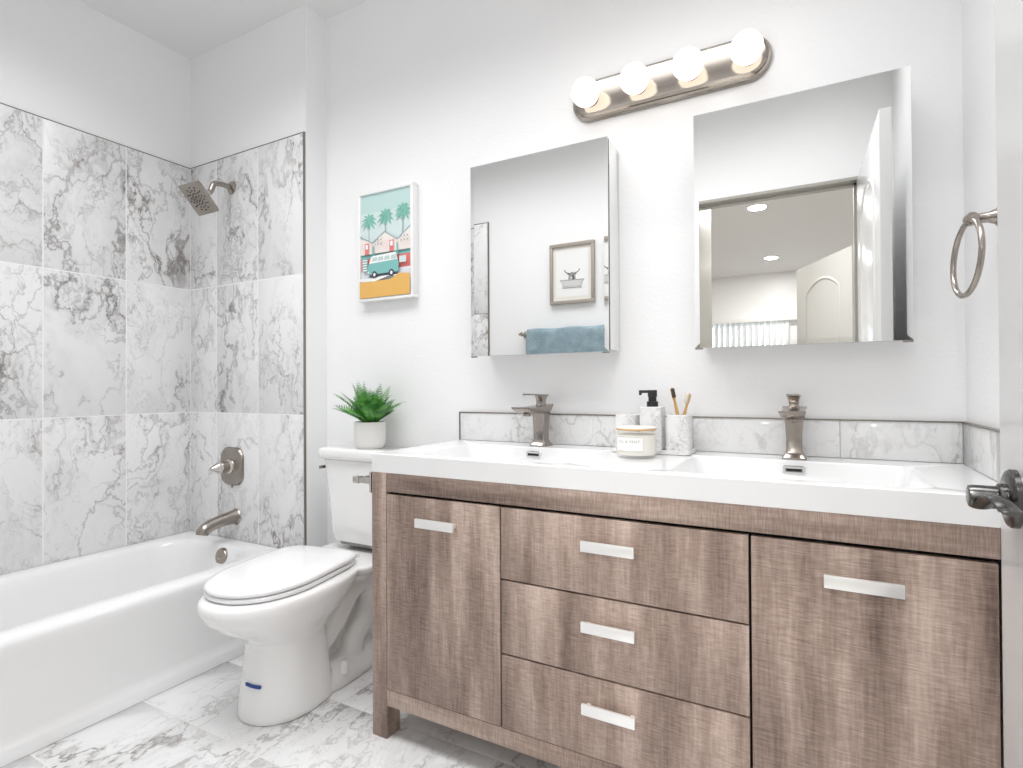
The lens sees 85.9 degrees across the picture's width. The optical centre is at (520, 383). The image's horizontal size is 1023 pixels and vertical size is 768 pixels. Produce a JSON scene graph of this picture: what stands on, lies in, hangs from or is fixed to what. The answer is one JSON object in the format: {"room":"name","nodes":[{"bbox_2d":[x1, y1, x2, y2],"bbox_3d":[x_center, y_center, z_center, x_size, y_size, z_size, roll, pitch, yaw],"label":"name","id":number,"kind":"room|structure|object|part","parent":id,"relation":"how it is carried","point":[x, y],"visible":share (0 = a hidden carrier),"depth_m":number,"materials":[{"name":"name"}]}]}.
{"room":"bathroom","nodes":[
{"label":"bathroom","id":0,"kind":"room"},
{"bbox_2d":[0,0,190,574],"bbox_3d":[-2.145,-0.292,2.135,0.131,2.818,1.664,-1,0,28],"label":"wall","id":1,"kind":"structure","parent":0,"point":[95,111],"depth_m":2.44,"materials":[{"name":"white tile"}]},
{"bbox_2d":[77,0,367,58],"bbox_3d":[-0.646,-1.744,1.467,3.428,0.100,1.900,-1,0,28],"label":"ceiling","id":2,"kind":"structure","parent":0,"point":[191,29],"depth_m":2.51,"materials":[{"name":"white paint"}]},
{"bbox_2d":[190,5,326,547],"bbox_3d":[-1.325,-0.292,2.767,0.977,2.818,0.245,-1,0,28],"label":"wall","id":3,"kind":"structure","parent":0,"point":[259,292],"depth_m":2.56,"materials":[{"name":"white tile"}]},
{"bbox_2d":[178,180,235,215],"bbox_3d":[-1.453,-0.887,2.578,0.148,0.190,0.217,-1,0,28],"label":"shower","id":4,"kind":"object","parent":3,"relation":"attached to","point":[199,198],"visible":1,"depth_m":2.53,"materials":[{"name":"silver metal"}]},
{"bbox_3d":[-1.437,-0.918,2.610,0.025,0.093,0.128,-1,0,28],"label":"arm","id":5,"kind":"part","parent":4,"relation":"part of","materials":[{"name":"silver metal"}]},
{"bbox_2d":[195,508,240,535],"bbox_3d":[-1.417,0.651,2.567,0.080,0.096,0.193,-1,0,28],"label":"tub spout","id":6,"kind":"object","parent":3,"relation":"attached to","point":[233,516],"visible":1,"depth_m":2.56,"materials":[{"name":"silver metal"}]},
{"bbox_2d":[209,447,243,487],"bbox_3d":[-1.419,0.406,2.611,0.166,0.196,0.117,-1,0,28],"label":"shower valve","id":7,"kind":"object","parent":3,"relation":"attached to","point":[231,466],"visible":1,"depth_m":2.63,"materials":[{"name":"silver metal"}]},
{"bbox_3d":[-1.422,0.400,2.605,0.072,0.072,0.102,-1,0,28],"label":"handle","id":8,"kind":"part","parent":7,"relation":"part of","materials":[{"name":"silver metal"}]},
{"bbox_3d":[-1.325,0.003,2.633,0.835,2.222,0.007,-1,0,28],"label":"marble tile panel","id":9,"kind":"part","parent":3,"relation":"part of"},
{"bbox_2d":[1,653,562,767],"bbox_3d":[-0.643,1.164,1.443,3.448,0.120,1.980,-1,0,28],"label":"floor","id":10,"kind":"structure","parent":0,"point":[195,722],"depth_m":1.70,"materials":[{"name":"white tile"}]},
{"bbox_2d":[0,531,278,767],"bbox_3d":[-1.720,0.932,1.970,0.752,0.362,1.525,-1,0,28],"label":"bathtub","id":11,"kind":"object","parent":10,"relation":"on","point":[85,640],"visible":0.81,"depth_m":1.95,"materials":[{"name":"white ceramic"}]},
{"bbox_3d":[-1.379,0.803,2.539,0.082,0.082,0.023,-1,0,28],"label":"overflow plate","id":12,"kind":"part","parent":11,"relation":"part of","materials":[{"name":"silver metal"}]},
{"bbox_2d":[197,444,408,726],"bbox_3d":[-0.785,0.687,2.020,0.450,0.843,0.773,-1,0,28],"label":"toilet","id":13,"kind":"object","parent":10,"relation":"on","point":[302,614],"visible":0.94,"depth_m":1.88,"materials":[{"name":"white ceramic"}]},
{"bbox_2d":[245,682,260,688],"bbox_3d":[-0.867,0.982,1.782,0.066,0.009,0.009,0,0,23],"label":"tape","id":14,"kind":"object","parent":13,"relation":"attached to","point":[247,684],"visible":1,"depth_m":1.78,"materials":[{"name":"blue plastic"}]},
{"bbox_3d":[-0.851,0.678,1.941,0.360,0.015,0.505,0,0,18],"label":"seat","id":15,"kind":"part","parent":13,"relation":"part of","materials":[{"name":"white plastic"}]},
{"bbox_3d":[-0.850,0.657,1.944,0.360,0.021,0.515,0,0,18],"label":"lid","id":16,"kind":"part","parent":13,"relation":"part of","materials":[{"name":"white plastic"}]},
{"bbox_3d":[-0.627,0.487,2.282,0.386,0.341,0.156,-1,0,28],"label":"tank","id":17,"kind":"part","parent":13,"relation":"part of","materials":[{"name":"white ceramic"}]},
{"bbox_3d":[-0.632,0.292,2.276,0.417,0.050,0.172,-1,0,28],"label":"tank lid","id":18,"kind":"part","parent":13,"relation":"part of","materials":[{"name":"white ceramic"}]},
{"bbox_2d":[332,380,405,448],"bbox_3d":[-0.614,0.126,2.231,0.335,0.278,0.255,-1,0,28],"label":"potted fern","id":19,"kind":"object","parent":13,"relation":"on","point":[370,432],"visible":1,"depth_m":2.21,"materials":[{"name":"green plant"}]},
{"bbox_2d":[354,421,385,448],"bbox_3d":[-0.618,0.212,2.262,0.128,0.108,0.128,-1,0,28],"label":"pot","id":20,"kind":"object","parent":19,"relation":"attached to","point":[367,434],"depth_m":2.21,"materials":[{"name":"white ceramic"}]},
{"bbox_2d":[372,472,1000,767],"bbox_3d":[0.320,0.686,1.577,1.536,0.826,0.522,-1,0,28],"label":"vanity cabinet","id":21,"kind":"object","parent":10,"relation":"on","point":[565,628],"visible":0.84,"depth_m":1.28,"materials":[{"name":"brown wood"}]},
{"bbox_2d":[353,472,371,492],"bbox_3d":[-0.470,0.318,1.853,0.110,0.066,0.182,-1,0,28],"label":"toilet paper holder","id":22,"kind":"object","parent":21,"relation":"attached to","point":[367,479],"visible":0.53,"depth_m":1.79,"materials":[{"name":"silver metal"}]},
{"bbox_3d":[-0.510,0.318,1.800,0.089,0.032,0.032,-1,0,28],"label":"post","id":23,"kind":"part","parent":22,"relation":"part of","materials":[{"name":"silver metal"}]},
{"bbox_3d":[-0.467,0.317,1.778,0.009,0.066,0.052,-1,0,28],"label":"plate","id":24,"kind":"part","parent":22,"relation":"part of","materials":[{"name":"silver metal"}]},
{"bbox_3d":[-0.427,0.692,1.748,0.058,0.826,0.062,-1,0,28],"label":"leg","id":25,"kind":"part","parent":21,"relation":"part of","materials":[{"name":"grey wood"}]},
{"bbox_3d":[-0.246,0.413,1.602,0.137,0.026,0.028,-1,0,28],"label":"handle","id":26,"kind":"part","parent":21,"relation":"part of","materials":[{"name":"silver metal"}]},
{"bbox_3d":[-0.230,0.645,1.618,0.407,0.604,0.019,-1,0,28],"label":"door","id":27,"kind":"part","parent":21,"relation":"part of","materials":[{"name":"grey wood"}]},
{"bbox_3d":[0.242,0.970,1.364,1.478,0.052,0.019,-1,0,28],"label":"rail","id":28,"kind":"part","parent":21,"relation":"part of","materials":[{"name":"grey wood"}]},
{"bbox_3d":[0.216,0.407,1.353,0.137,0.026,0.028,-1,0,28],"label":"handle","id":29,"kind":"part","parent":21,"relation":"part of","materials":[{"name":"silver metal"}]},
{"bbox_3d":[0.217,0.609,1.352,0.137,0.026,0.028,-1,0,28],"label":"handle","id":30,"kind":"part","parent":21,"relation":"part of","materials":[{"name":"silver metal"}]},
{"bbox_3d":[0.218,0.813,1.350,0.137,0.026,0.028,-1,0,28],"label":"handle","id":31,"kind":"part","parent":21,"relation":"part of","materials":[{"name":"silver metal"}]},
{"bbox_3d":[0.230,0.437,1.371,0.632,0.195,0.019,-1,0,28],"label":"drawer","id":32,"kind":"part","parent":21,"relation":"part of","materials":[{"name":"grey wood"}]},
{"bbox_3d":[0.231,0.639,1.370,0.632,0.199,0.019,-1,0,28],"label":"drawer","id":33,"kind":"part","parent":21,"relation":"part of","materials":[{"name":"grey wood"}]},
{"bbox_3d":[0.233,0.843,1.369,0.632,0.200,0.019,-1,0,28],"label":"drawer","id":34,"kind":"part","parent":21,"relation":"part of","materials":[{"name":"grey wood"}]},
{"bbox_2d":[372,439,1000,527],"bbox_3d":[0.345,0.260,1.583,1.581,0.090,0.500,-1,0,28],"label":"countertop","id":35,"kind":"structure","parent":21,"relation":"on","point":[908,490],"depth_m":1.40,"materials":[{"name":"white"}]},
{"bbox_2d":[511,394,552,446],"bbox_3d":[0.045,0.127,1.879,0.064,0.184,0.192,-1,0,28],"label":"faucet","id":36,"kind":"object","parent":35,"relation":"on","point":[540,412],"visible":1,"depth_m":1.91,"materials":[{"name":"silver metal"}]},
{"bbox_3d":[0.044,0.092,1.879,0.064,0.038,0.192,-1,0,28],"label":"spout","id":37,"kind":"part","parent":36,"relation":"part of","materials":[{"name":"silver metal"}]},
{"bbox_3d":[0.053,0.057,1.895,0.035,0.042,0.133,-1,0,28],"label":"handle","id":38,"kind":"part","parent":36,"relation":"part of","materials":[{"name":"silver metal"}]},
{"bbox_2d":[616,425,656,455],"bbox_3d":[0.338,0.170,1.603,0.116,0.089,0.116,-1,0,28],"label":"candle","id":39,"kind":"object","parent":35,"relation":"on","point":[633,443],"visible":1,"depth_m":1.56,"materials":[{"name":"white glass"}]},
{"bbox_3d":[0.338,0.128,1.603,0.115,0.004,0.115,-1,0,28],"label":"lid","id":40,"kind":"part","parent":39,"relation":"part of","materials":[{"name":"white wood"}]},
{"bbox_3d":[0.338,0.133,1.603,0.116,0.004,0.116,-1,0,28],"label":"lid","id":41,"kind":"part","parent":39,"relation":"part of","materials":[{"name":"brown wood"}]},
{"bbox_2d":[611,446,696,455],"bbox_3d":[0.418,0.209,1.722,0.244,0.013,0.120,-1,0,28],"label":"tray","id":42,"kind":"object","parent":35,"relation":"on","point":[613,449],"visible":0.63,"depth_m":1.64,"materials":[{"name":"stone"}]},
{"bbox_2d":[615,413,639,447],"bbox_3d":[0.346,0.154,1.761,0.068,0.110,0.068,-1,0,28],"label":"tumbler","id":43,"kind":"object","parent":42,"relation":"on","point":[620,419],"visible":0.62,"depth_m":1.74,"materials":[{"name":"stone"}]},
{"bbox_2d":[639,390,665,449],"bbox_3d":[0.412,0.115,1.725,0.076,0.187,0.069,-1,0,28],"label":"soap dispenser","id":44,"kind":"object","parent":42,"relation":"on","point":[652,414],"visible":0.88,"depth_m":1.70,"materials":[{"name":"stone"}]},
{"bbox_2d":[666,414,692,450],"bbox_3d":[0.489,0.151,1.684,0.069,0.112,0.069,-1,0,28],"label":"toothbrush holder","id":45,"kind":"object","parent":42,"relation":"on","point":[679,428],"visible":0.88,"depth_m":1.66,"materials":[{"name":"stone"}]},
{"bbox_2d":[670,387,678,414],"bbox_3d":[0.482,0.103,1.682,0.048,0.181,0.018,-1,0,28],"label":"toothbrush","id":46,"kind":"object","parent":45,"relation":"in","point":[672,390],"visible":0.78,"depth_m":1.69,"materials":[{"name":"brown wood"}]},
{"bbox_2d":[682,393,690,414],"bbox_3d":[0.492,0.112,1.665,0.051,0.164,0.018,-1,0,28],"label":"toothbrush","id":47,"kind":"object","parent":45,"relation":"in","point":[687,398],"visible":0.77,"depth_m":1.66,"materials":[{"name":"brown wood"}]},
{"bbox_2d":[778,394,806,459],"bbox_3d":[0.747,0.121,1.501,0.064,0.184,0.192,-1,0,28],"label":"faucet","id":48,"kind":"object","parent":35,"relation":"on","point":[793,415],"visible":1,"depth_m":1.53,"materials":[{"name":"silver metal"}]},
{"bbox_3d":[0.746,0.085,1.501,0.064,0.038,0.192,-1,0,28],"label":"spout","id":49,"kind":"part","parent":48,"relation":"part of","materials":[{"name":"silver metal"}]},
{"bbox_3d":[0.755,0.050,1.518,0.035,0.042,0.133,-1,0,28],"label":"handle","id":50,"kind":"part","parent":48,"relation":"part of","materials":[{"name":"silver metal"}]},
{"bbox_3d":[0.238,0.301,1.369,1.478,0.058,0.020,-1,0,28],"label":"rail","id":51,"kind":"part","parent":21,"relation":"part of","materials":[{"name":"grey wood"}]},
{"bbox_3d":[0.686,0.404,1.100,0.137,0.026,0.028,-1,0,28],"label":"handle","id":52,"kind":"part","parent":21,"relation":"part of","materials":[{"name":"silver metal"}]},
{"bbox_3d":[0.701,0.637,1.117,0.422,0.602,0.019,-1,0,28],"label":"door","id":53,"kind":"part","parent":21,"relation":"part of","materials":[{"name":"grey wood"}]},
{"bbox_2d":[326,0,965,544],"bbox_3d":[0.212,-0.306,2.010,2.454,2.818,0.120,-1,0,28],"label":"wall","id":54,"kind":"structure","parent":0,"point":[425,93],"depth_m":1.89,"materials":[{"name":"white paint"}]},
{"bbox_2d":[368,625,372,634],"bbox_3d":[-0.586,1.060,2.359,0.685,0.100,0.013,-1,0,28],"label":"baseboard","id":55,"kind":"structure","parent":54,"relation":"attached to","point":[370,630],"depth_m":2.38,"materials":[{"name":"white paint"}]},
{"bbox_2d":[358,181,418,302],"bbox_3d":[-0.566,-0.591,2.338,0.305,0.475,0.042,-1,0,28],"label":"framed picture","id":56,"kind":"object","parent":54,"relation":"attached to","point":[388,247],"visible":1,"depth_m":2.32,"materials":[{"name":"white"}]},
{"bbox_2d":[470,136,619,357],"bbox_3d":[0.078,-0.446,1.947,0.528,0.700,0.119,-1,0,28],"label":"upper cabinet","id":57,"kind":"object","parent":54,"relation":"attached to","point":[545,267],"visible":1,"depth_m":1.87,"materials":[{"name":"white metal"}]},
{"bbox_3d":[0.058,-0.448,1.905,0.524,0.687,0.013,-1,0,28],"label":"door frame","id":58,"kind":"part","parent":57,"relation":"part of","materials":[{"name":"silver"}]},
{"bbox_2d":[571,29,772,122],"bbox_3d":[0.444,-0.985,1.745,0.644,0.140,0.132,-1,0,28],"label":"vanity light","id":59,"kind":"object","parent":54,"relation":"attached to","point":[693,72],"visible":1,"depth_m":1.73,"materials":[{"name":"silver metal"}]},
{"bbox_3d":[0.217,-0.975,1.841,0.092,0.092,0.088,-1,0,28],"label":"bulb","id":60,"kind":"part","parent":59,"relation":"part of","materials":[{"name":"white glass"}]},
{"bbox_3d":[0.365,-0.977,1.762,0.092,0.092,0.088,-1,0,28],"label":"bulb","id":61,"kind":"part","parent":59,"relation":"part of","materials":[{"name":"white glass"}]},
{"bbox_3d":[0.512,-0.978,1.682,0.092,0.092,0.088,-1,0,28],"label":"bulb","id":62,"kind":"part","parent":59,"relation":"part of","materials":[{"name":"white glass"}]},
{"bbox_3d":[0.660,-0.980,1.603,0.092,0.092,0.088,-1,0,28],"label":"bulb","id":63,"kind":"part","parent":59,"relation":"part of","materials":[{"name":"white glass"}]},
{"bbox_2d":[459,412,1000,482],"bbox_3d":[0.344,0.160,1.585,1.586,0.110,0.500,-1,0,28],"label":"backsplash","id":64,"kind":"structure","parent":54,"relation":"attached to","point":[976,446],"depth_m":1.59,"materials":[{"name":"stone"}]},
{"bbox_2d":[693,66,913,349],"bbox_3d":[0.783,-0.452,1.567,0.535,0.700,0.119,-1,0,28],"label":"upper cabinet","id":65,"kind":"object","parent":54,"relation":"attached to","point":[803,225],"visible":1,"depth_m":1.50,"materials":[{"name":"white metal"}]},
{"bbox_2d":[962,0,1003,767],"bbox_3d":[0.790,-0.319,0.621,0.120,2.818,1.780,-1,0,28],"label":"wall","id":66,"kind":"structure","parent":0,"point":[978,16],"depth_m":1.28,"materials":[{"name":"white paint"}]},
{"bbox_2d":[950,207,997,298],"bbox_3d":[0.967,-0.277,1.156,0.075,0.193,0.168,-1,0,28],"label":"towel ring","id":67,"kind":"object","parent":66,"relation":"attached to","point":[976,219],"visible":0.97,"depth_m":1.15,"materials":[{"name":"silver metal"}]},
{"bbox_3d":[0.971,-0.347,1.154,0.066,0.052,0.052,-1,0,28],"label":"post","id":68,"kind":"part","parent":67,"relation":"part of","materials":[{"name":"silver metal"}]},
{"bbox_3d":[-1.053,-0.298,0.676,3.177,2.798,0.130,-1,0,28],"label":"wall","id":69,"kind":"structure","parent":0,"visible":0},
{"bbox_2d":[966,0,1022,767],"bbox_3d":[0.460,0.024,0.379,0.139,2.109,0.794,-1,0,30],"label":"door","id":70,"kind":"structure","parent":69,"relation":"in","point":[1006,496],"depth_m":0.68,"materials":[{"name":"white paint"}]},
{"bbox_3d":[0.562,0.140,0.653,0.039,0.035,0.096,-1,0,30],"label":"lever","id":71,"kind":"part","parent":70,"relation":"part of","materials":[{"name":"grey metal"}]}
]}

